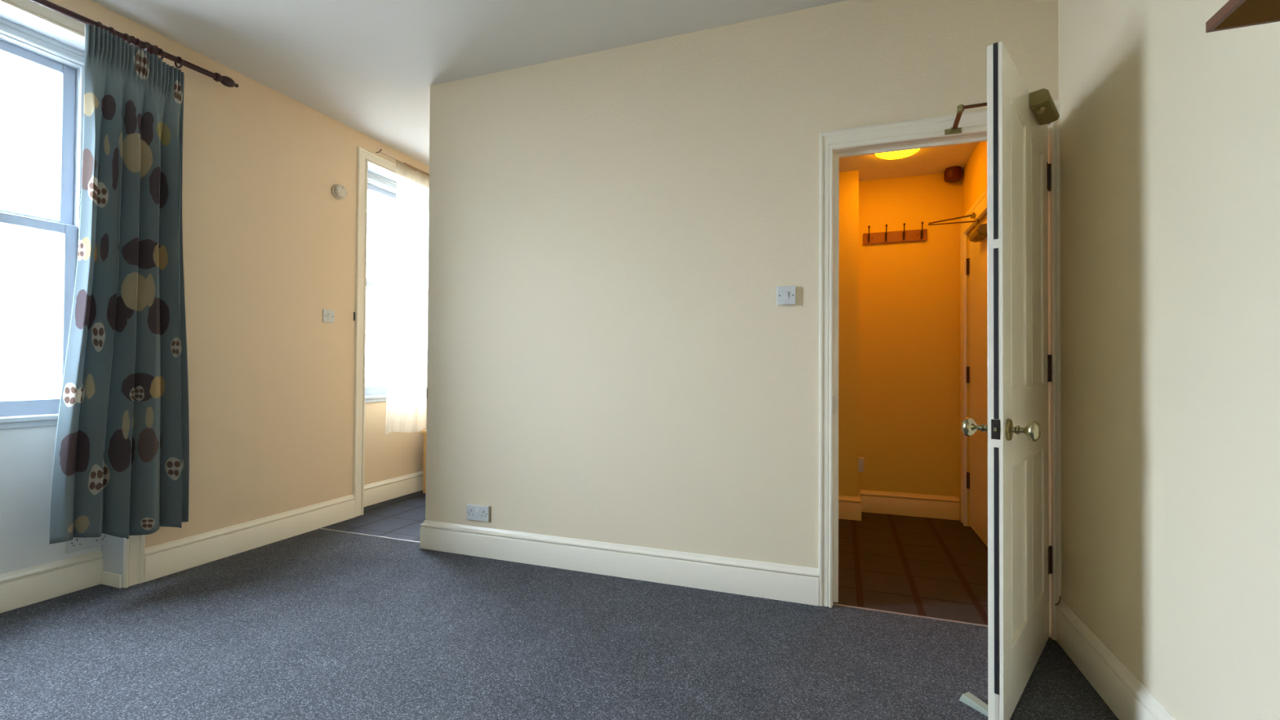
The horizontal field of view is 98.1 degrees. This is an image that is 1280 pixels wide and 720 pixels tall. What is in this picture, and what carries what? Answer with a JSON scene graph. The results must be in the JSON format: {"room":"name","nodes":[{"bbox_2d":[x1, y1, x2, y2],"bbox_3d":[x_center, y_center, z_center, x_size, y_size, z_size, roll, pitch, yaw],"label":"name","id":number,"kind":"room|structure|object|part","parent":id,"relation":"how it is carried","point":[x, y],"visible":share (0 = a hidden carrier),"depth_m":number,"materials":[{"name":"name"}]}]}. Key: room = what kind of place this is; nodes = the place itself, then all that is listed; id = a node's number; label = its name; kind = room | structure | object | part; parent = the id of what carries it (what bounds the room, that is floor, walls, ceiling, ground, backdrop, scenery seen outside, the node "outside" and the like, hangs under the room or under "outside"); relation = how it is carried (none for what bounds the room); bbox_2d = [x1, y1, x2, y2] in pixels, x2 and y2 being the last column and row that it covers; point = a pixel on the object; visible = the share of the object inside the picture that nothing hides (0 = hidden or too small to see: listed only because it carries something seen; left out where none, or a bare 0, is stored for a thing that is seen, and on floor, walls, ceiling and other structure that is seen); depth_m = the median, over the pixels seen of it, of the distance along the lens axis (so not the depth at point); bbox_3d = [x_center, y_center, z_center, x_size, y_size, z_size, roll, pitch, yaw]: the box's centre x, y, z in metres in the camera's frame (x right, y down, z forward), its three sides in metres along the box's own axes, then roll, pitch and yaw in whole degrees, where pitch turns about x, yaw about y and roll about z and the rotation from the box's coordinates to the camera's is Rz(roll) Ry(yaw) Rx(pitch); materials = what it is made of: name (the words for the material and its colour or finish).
{"room":"empty living room","nodes":[
{"label":"empty living room","id":0,"kind":"room"},
{"bbox_2d":[0,425,101,574],"bbox_3d":[-2.830,0.683,2.171,0.003,0.795,1.165,0,-1,20],"label":"wall","id":1,"kind":"structure","parent":0,"point":[26,454],"depth_m":2.46,"materials":[{"name":"white paint"}]},
{"bbox_2d":[0,550,102,613],"bbox_3d":[-2.824,1.000,2.164,0.022,0.161,1.165,0,-1,20],"label":"baseboard","id":2,"kind":"structure","parent":1,"relation":"attached to","point":[21,588],"depth_m":2.52,"materials":[{"name":"beige paint"}]},
{"bbox_2d":[65,533,105,553],"bbox_3d":[-2.637,0.855,2.647,0.037,0.086,0.146,0,-1,20],"label":"double socket","id":3,"kind":"object","parent":1,"relation":"attached to","point":[77,544],"visible":0.66,"depth_m":2.62,"materials":[{"name":"grey plastic"}]},
{"bbox_2d":[47,0,429,547],"bbox_3d":[-2.654,-0.278,2.726,0.394,2.733,7.200,0,-1,20],"label":"wall","id":4,"kind":"structure","parent":0,"point":[268,246],"depth_m":3.30,"materials":[{"name":"paint"}]},
{"bbox_2d":[0,17,84,429],"bbox_3d":[-2.926,-0.585,2.225,0.283,1.761,1.155,0,-1,20],"label":"window","id":5,"kind":"structure","parent":4,"relation":"in","point":[20,42],"depth_m":2.60,"materials":[{"name":"grey paint"}]},
{"bbox_3d":[-2.841,0.270,2.182,0.092,0.050,1.155,0,-1,20],"label":"sill","id":6,"kind":"part","parent":5,"relation":"part of","materials":[{"name":"grey paint"}]},
{"bbox_3d":[-2.885,-1.010,2.216,0.037,0.781,0.953,0,-1,20],"label":"sash","id":7,"kind":"part","parent":5,"relation":"part of","materials":[{"name":"blue paint"}]},
{"bbox_3d":[-2.851,-0.199,2.192,0.037,0.885,0.953,0,-1,20],"label":"sash","id":8,"kind":"part","parent":5,"relation":"part of","materials":[{"name":"blue paint"}]},
{"bbox_2d":[0,0,145,587],"bbox_3d":[-2.656,-0.230,2.122,0.023,2.620,1.325,0,-1,20],"label":"trim","id":9,"kind":"structure","parent":4,"relation":"attached to","point":[134,547],"depth_m":2.50,"materials":[{"name":"beige paint"}]},
{"bbox_2d":[101,570,121,588],"bbox_3d":[-2.546,1.057,2.676,0.143,0.062,0.012,0,-1,20],"label":"baseboard","id":10,"kind":"object","parent":4,"relation":"attached to","point":[113,580],"visible":1,"depth_m":2.67,"materials":[{"name":"beige paint"}]},
{"bbox_2d":[30,0,238,87],"bbox_3d":[-2.618,-1.484,2.066,0.127,0.130,2.150,0,-1,20],"label":"pole","id":11,"kind":"object","parent":4,"relation":"attached to","point":[226,81],"visible":0.81,"depth_m":2.64,"materials":[{"name":"brown wood"}]},
{"bbox_2d":[97,21,103,28],"bbox_3d":[-2.425,-1.480,2.488,0.057,0.068,0.015,0,-1,20],"label":"curtain ring","id":12,"kind":"object","parent":11,"relation":"hanging from","point":[99,22],"visible":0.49,"depth_m":2.48,"materials":[{"name":"brown wood"}]},
{"bbox_2d":[109,26,115,35],"bbox_3d":[-2.410,-1.482,2.530,0.057,0.068,0.015,0,-1,20],"label":"curtain ring","id":13,"kind":"object","parent":11,"relation":"hanging from","point":[111,28],"visible":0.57,"depth_m":2.52,"materials":[{"name":"brown wood"}]},
{"bbox_2d":[48,23,189,544],"bbox_3d":[-2.385,-0.322,2.594,0.126,2.303,0.532,0,-1,20],"label":"curtain","id":14,"kind":"object","parent":11,"relation":"hanging from","point":[121,464],"visible":1,"depth_m":2.57,"materials":[{"name":"fabric"}]},
{"bbox_2d":[124,33,130,44],"bbox_3d":[-2.391,-1.483,2.583,0.057,0.068,0.015,0,-1,20],"label":"curtain ring","id":15,"kind":"object","parent":11,"relation":"hanging from","point":[126,34],"visible":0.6,"depth_m":2.57,"materials":[{"name":"brown wood"}]},
{"bbox_2d":[134,38,142,48],"bbox_3d":[-2.376,-1.484,2.624,0.057,0.068,0.015,0,-1,20],"label":"curtain ring","id":16,"kind":"object","parent":11,"relation":"hanging from","point":[138,39],"visible":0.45,"depth_m":2.61,"materials":[{"name":"brown wood"}]},
{"bbox_2d":[149,44,156,55],"bbox_3d":[-2.356,-1.486,2.680,0.057,0.068,0.015,0,-1,20],"label":"curtain ring","id":17,"kind":"object","parent":11,"relation":"hanging from","point":[153,46],"visible":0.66,"depth_m":2.67,"materials":[{"name":"brown wood"}]},
{"bbox_2d":[157,48,164,59],"bbox_3d":[-2.345,-1.487,2.711,0.057,0.068,0.015,0,-1,20],"label":"curtain ring","id":18,"kind":"object","parent":11,"relation":"hanging from","point":[160,49],"visible":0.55,"depth_m":2.70,"materials":[{"name":"brown wood"}]},
{"bbox_2d":[174,56,182,69],"bbox_3d":[-2.317,-1.489,2.789,0.057,0.068,0.015,0,-1,20],"label":"curtain ring","id":19,"kind":"object","parent":11,"relation":"hanging from","point":[179,57],"visible":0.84,"depth_m":2.78,"materials":[{"name":"brown wood"}]},
{"bbox_2d":[0,3,396,587],"bbox_3d":[-2.307,-0.177,3.364,0.171,2.551,3.742,0,-1,20],"label":"trim","id":20,"kind":"structure","parent":4,"relation":"attached to","point":[112,551],"depth_m":2.57,"materials":[{"name":"grey paint"}]},
{"bbox_2d":[144,494,355,582],"bbox_3d":[-2.226,1.018,3.317,0.022,0.161,1.250,0,-1,20],"label":"baseboard","id":21,"kind":"structure","parent":4,"relation":"attached to","point":[170,557],"depth_m":3.16,"materials":[{"name":"beige paint"}]},
{"bbox_2d":[322,309,334,323],"bbox_3d":[-2.081,-0.294,3.715,0.016,0.086,0.086,0,-1,20],"label":"light switch","id":22,"kind":"object","parent":4,"relation":"attached to","point":[328,315],"visible":1,"depth_m":3.71,"materials":[{"name":"grey plastic"}]},
{"bbox_2d":[331,183,346,199],"bbox_3d":[-2.042,-1.147,3.783,0.045,0.104,0.104,0,-1,20],"label":"smoke detector","id":23,"kind":"object","parent":4,"relation":"attached to","point":[339,192],"visible":1,"depth_m":3.76,"materials":[{"name":"beige plastic"}]},
{"bbox_2d":[352,146,396,517],"bbox_3d":[-1.781,-0.194,4.543,0.023,2.620,1.325,0,-1,20],"label":"trim","id":24,"kind":"structure","parent":4,"relation":"attached to","point":[364,157],"depth_m":3.96,"materials":[{"name":"beige paint"}]},
{"bbox_2d":[364,171,396,403],"bbox_3d":[-2.050,-0.549,4.646,0.283,1.761,1.155,0,-1,20],"label":"window","id":25,"kind":"structure","parent":4,"relation":"in","point":[377,184],"depth_m":4.36,"materials":[{"name":"grey paint"}]},
{"bbox_3d":[-1.966,0.306,4.603,0.092,0.050,1.155,0,-1,20],"label":"sill","id":26,"kind":"part","parent":25,"relation":"part of","materials":[{"name":"grey paint"}]},
{"bbox_3d":[-1.976,-0.163,4.613,0.037,0.885,0.953,0,-1,20],"label":"sash","id":27,"kind":"part","parent":25,"relation":"part of","materials":[{"name":"blue paint"}]},
{"bbox_3d":[-2.010,-0.974,4.638,0.037,0.781,0.953,0,-1,20],"label":"sash","id":28,"kind":"part","parent":25,"relation":"part of","materials":[{"name":"blue paint"}]},
{"bbox_2d":[363,471,422,506],"bbox_3d":[-1.948,1.036,4.586,0.022,0.161,1.165,0,-1,20],"label":"baseboard","id":29,"kind":"structure","parent":4,"relation":"attached to","point":[392,488],"depth_m":4.46,"materials":[{"name":"beige paint"}]},
{"bbox_2d":[376,149,426,174],"bbox_3d":[-1.725,-1.527,4.599,0.045,0.030,1.126,0,-1,20],"label":"wire","id":30,"kind":"object","parent":4,"relation":"attached to","point":[380,149],"visible":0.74,"depth_m":4.17,"materials":[{"name":"silver metal"}]},
{"bbox_2d":[385,160,429,435],"bbox_3d":[-1.730,-0.475,4.559,0.031,2.097,0.931,0,-1,20],"label":"curtain","id":31,"kind":"object","parent":30,"relation":"hanging from","point":[406,386],"visible":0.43,"depth_m":4.35,"materials":[{"name":"fabric"}]},
{"bbox_2d":[91,0,847,165],"bbox_3d":[-0.638,-1.682,2.018,4.421,0.080,7.400,0,-1,20],"label":"ceiling","id":32,"kind":"structure","parent":0,"point":[371,67],"depth_m":2.80,"materials":[{"name":"white paint"}]},
{"bbox_2d":[0,489,1119,719],"bbox_3d":[-0.635,1.115,1.922,4.341,0.051,7.300,0,-1,20],"label":"floor","id":33,"kind":"structure","parent":0,"point":[318,624],"depth_m":2.15,"materials":[{"name":"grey carpet"}]},
{"bbox_2d":[421,430,426,493],"bbox_3d":[-1.503,0.859,4.781,0.542,0.522,0.460,0,-1,20],"label":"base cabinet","id":34,"kind":"object","parent":33,"relation":"on","point":[424,432],"visible":0.08,"depth_m":4.66,"materials":[{"name":"beige wood"}]},
{"bbox_3d":[-1.798,0.867,4.675,0.036,0.500,0.036,0,-1,20],"label":"leg","id":35,"kind":"part","parent":34,"relation":"part of","materials":[{"name":"beige wood"}]},
{"bbox_2d":[959,691,987,716],"bbox_3d":[1.079,1.086,1.729,0.036,0.026,0.159,1,-1,-25],"label":"wedge","id":36,"kind":"object","parent":33,"relation":"on","point":[967,698],"visible":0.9,"depth_m":1.75,"materials":[{"name":"white plastic"}]},
{"bbox_2d":[425,0,1058,568],"bbox_3d":[0.227,-0.260,2.800,3.122,2.733,0.101,0,-1,20],"label":"wall","id":37,"kind":"structure","parent":0,"point":[613,357],"depth_m":2.79,"materials":[{"name":"beige paint"}]},
{"bbox_2d":[318,528,419,542],"bbox_3d":[-1.677,1.102,3.482,0.900,0.005,0.013,0,-1,20],"label":"trim","id":38,"kind":"structure","parent":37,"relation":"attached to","point":[318,528],"depth_m":3.48,"materials":[{"name":"silver metal"}]},
{"bbox_2d":[466,504,491,522],"bbox_3d":[-0.911,0.865,3.132,0.156,0.093,0.020,0,-1,20],"label":"double socket","id":39,"kind":"object","parent":37,"relation":"attached to","point":[477,513],"visible":1,"depth_m":3.13,"materials":[{"name":"grey plastic"}]},
{"bbox_2d":[419,520,818,605],"bbox_3d":[-0.223,1.025,2.933,2.226,0.161,0.120,0,-1,20],"label":"baseboard","id":40,"kind":"structure","parent":37,"relation":"attached to","point":[775,581],"depth_m":2.81,"materials":[{"name":"beige paint"}]},
{"bbox_2d":[777,285,795,305],"bbox_3d":[0.678,-0.299,2.571,0.086,0.086,0.025,0,-1,20],"label":"light switch","id":41,"kind":"object","parent":37,"relation":"attached to","point":[786,295],"visible":1,"depth_m":2.56,"materials":[{"name":"grey plastic"}]},
{"bbox_2d":[833,603,987,626],"bbox_3d":[1.260,1.107,2.377,0.819,0.004,0.012,0,-1,20],"label":"trim","id":42,"kind":"structure","parent":37,"relation":"attached to","point":[933,618],"depth_m":2.40,"materials":[{"name":"silver metal"}]},
{"bbox_2d":[818,100,1061,640],"bbox_3d":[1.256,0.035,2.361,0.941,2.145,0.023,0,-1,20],"label":"trim","id":43,"kind":"structure","parent":37,"relation":"attached to","point":[972,122],"depth_m":2.46,"materials":[{"name":"beige paint"}]},
{"bbox_2d":[838,169,961,519],"bbox_3d":[1.456,-0.109,4.160,1.910,2.480,0.363,0,-1,20],"label":"wall","id":44,"kind":"structure","parent":0,"point":[899,303],"depth_m":4.03,"materials":[{"name":"yellow paint"}]},
{"bbox_2d":[857,456,863,472],"bbox_3d":[1.607,0.759,4.041,0.040,0.100,0.086,0,-1,20],"label":"wall box","id":45,"kind":"object","parent":44,"relation":"attached to","point":[860,460],"visible":0.88,"depth_m":4.00,"materials":[{"name":"grey plastic"}]},
{"bbox_3d":[1.621,0.759,4.036,0.010,0.100,0.086,0,-1,20],"label":"plate","id":46,"kind":"part","parent":45,"relation":"part of","materials":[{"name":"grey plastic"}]},
{"bbox_2d":[862,222,927,244],"bbox_3d":[1.869,-0.930,4.070,0.430,0.125,0.075,0,-1,20],"label":"coat rack","id":47,"kind":"object","parent":44,"relation":"attached to","point":[915,235],"visible":1,"depth_m":4.08,"materials":[{"name":"brown wood"}]},
{"bbox_2d":[838,489,959,520],"bbox_3d":[1.373,1.050,4.110,1.790,0.161,0.286,0,-1,20],"label":"baseboard","id":48,"kind":"structure","parent":44,"relation":"attached to","point":[941,507],"depth_m":4.00,"materials":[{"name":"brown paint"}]},
{"bbox_2d":[839,142,979,181],"bbox_3d":[1.183,-1.384,3.471,1.860,0.050,1.780,0,-1,20],"label":"ceiling","id":49,"kind":"structure","parent":0,"point":[933,160],"depth_m":3.82,"materials":[{"name":"white paint"}]},
{"bbox_2d":[874,148,919,159],"bbox_3d":[1.651,-1.338,3.562,0.276,0.037,0.276,0,-1,20],"label":"recessed light","id":50,"kind":"object","parent":49,"relation":"in","point":[897,154],"visible":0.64,"depth_m":3.57,"materials":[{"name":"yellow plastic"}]},
{"bbox_2d":[943,166,962,182],"bbox_3d":[2.205,-1.305,3.911,0.114,0.087,0.114,0,-1,20],"label":"fire alarm sounder","id":51,"kind":"object","parent":49,"relation":"attached to","point":[952,174],"visible":1,"depth_m":3.87,"materials":[{"name":"red plastic"}]},
{"bbox_2d":[961,0,1279,719],"bbox_3d":[1.262,-0.253,0.900,0.140,2.783,6.430,0,-1,20],"label":"wall","id":52,"kind":"structure","parent":0,"point":[1170,126],"depth_m":1.46,"materials":[{"name":"beige paint"}]},
{"bbox_2d":[928,212,987,546],"bbox_3d":[1.982,0.092,3.423,0.323,2.046,0.866,0,-1,20],"label":"door","id":53,"kind":"structure","parent":52,"relation":"in","point":[976,263],"depth_m":3.51,"materials":[{"name":"beige paint"}]},
{"bbox_3d":[1.987,-0.871,3.535,0.018,0.046,0.303,1,-1,-34],"label":"arm","id":54,"kind":"part","parent":53,"relation":"part of","materials":[{"name":"brown metal"}]},
{"bbox_2d":[960,187,986,526],"bbox_3d":[2.075,0.065,3.385,0.023,2.120,1.105,0,-1,20],"label":"trim","id":55,"kind":"structure","parent":52,"relation":"attached to","point":[979,207],"depth_m":3.80,"materials":[{"name":"beige paint"}]},
{"bbox_2d":[951,40,1059,719],"bbox_3d":[1.280,0.059,1.985,0.360,2.071,0.826,0,-1,37],"label":"door","id":56,"kind":"structure","parent":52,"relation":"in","point":[1019,175],"depth_m":1.78,"materials":[{"name":"beige paint"}]},
{"bbox_3d":[1.334,-0.957,2.062,0.267,0.016,0.020,0,-1,27],"label":"arm","id":57,"kind":"part","parent":56,"relation":"part of","materials":[{"name":"brown metal"}]},
{"bbox_3d":[1.050,0.210,1.736,0.074,0.061,0.061,0,-1,44],"label":"knob","id":58,"kind":"part","parent":56,"relation":"part of","materials":[{"name":"gold metal"}]},
{"bbox_3d":[1.056,0.206,1.648,0.023,0.059,0.005,0,-1,44],"label":"lock plate","id":59,"kind":"part","parent":56,"relation":"part of","materials":[{"name":"metal"}]},
{"bbox_3d":[1.222,-0.360,1.825,0.042,0.900,0.243,0,-1,44],"label":"panel","id":60,"kind":"part","parent":56,"relation":"part of","materials":[{"name":"beige paint"}]},
{"bbox_3d":[1.216,0.610,1.813,0.042,0.560,0.243,0,-1,44],"label":"panel","id":61,"kind":"part","parent":56,"relation":"part of","materials":[{"name":"beige paint"}]},
{"bbox_3d":[1.143,0.210,1.646,0.074,0.061,0.061,0,-1,44],"label":"knob","id":62,"kind":"part","parent":56,"relation":"part of","materials":[{"name":"gold metal"}]},
{"bbox_3d":[1.460,-0.355,2.072,0.042,0.900,0.243,0,-1,44],"label":"panel","id":63,"kind":"part","parent":56,"relation":"part of","materials":[{"name":"beige paint"}]},
{"bbox_3d":[1.454,0.615,2.059,0.042,0.560,0.243,0,-1,44],"label":"panel","id":64,"kind":"part","parent":56,"relation":"part of","materials":[{"name":"beige paint"}]},
{"bbox_2d":[1056,599,1176,719],"bbox_3d":[0.879,0.996,0.046,0.022,0.161,4.599,0,-1,20],"label":"baseboard","id":65,"kind":"structure","parent":52,"relation":"attached to","point":[1128,699],"depth_m":1.79,"materials":[{"name":"beige paint"}]},
{"bbox_2d":[1205,0,1279,32],"bbox_3d":[0.997,-0.576,0.606,0.182,0.120,0.850,0,-1,20],"label":"wall shelf","id":66,"kind":"object","parent":52,"relation":"attached to","point":[1235,14],"visible":1,"depth_m":0.99,"materials":[{"name":"brown wood"}]},
{"label":"outside","id":67,"kind":"structure","parent":0,"visible":0},
{"bbox_2d":[0,309,53,400],"bbox_3d":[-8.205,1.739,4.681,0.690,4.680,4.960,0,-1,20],"label":"window pane","id":68,"kind":"structure","parent":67,"point":[26,337],"depth_m":6.51,"materials":[{"name":"white"}]}
]}

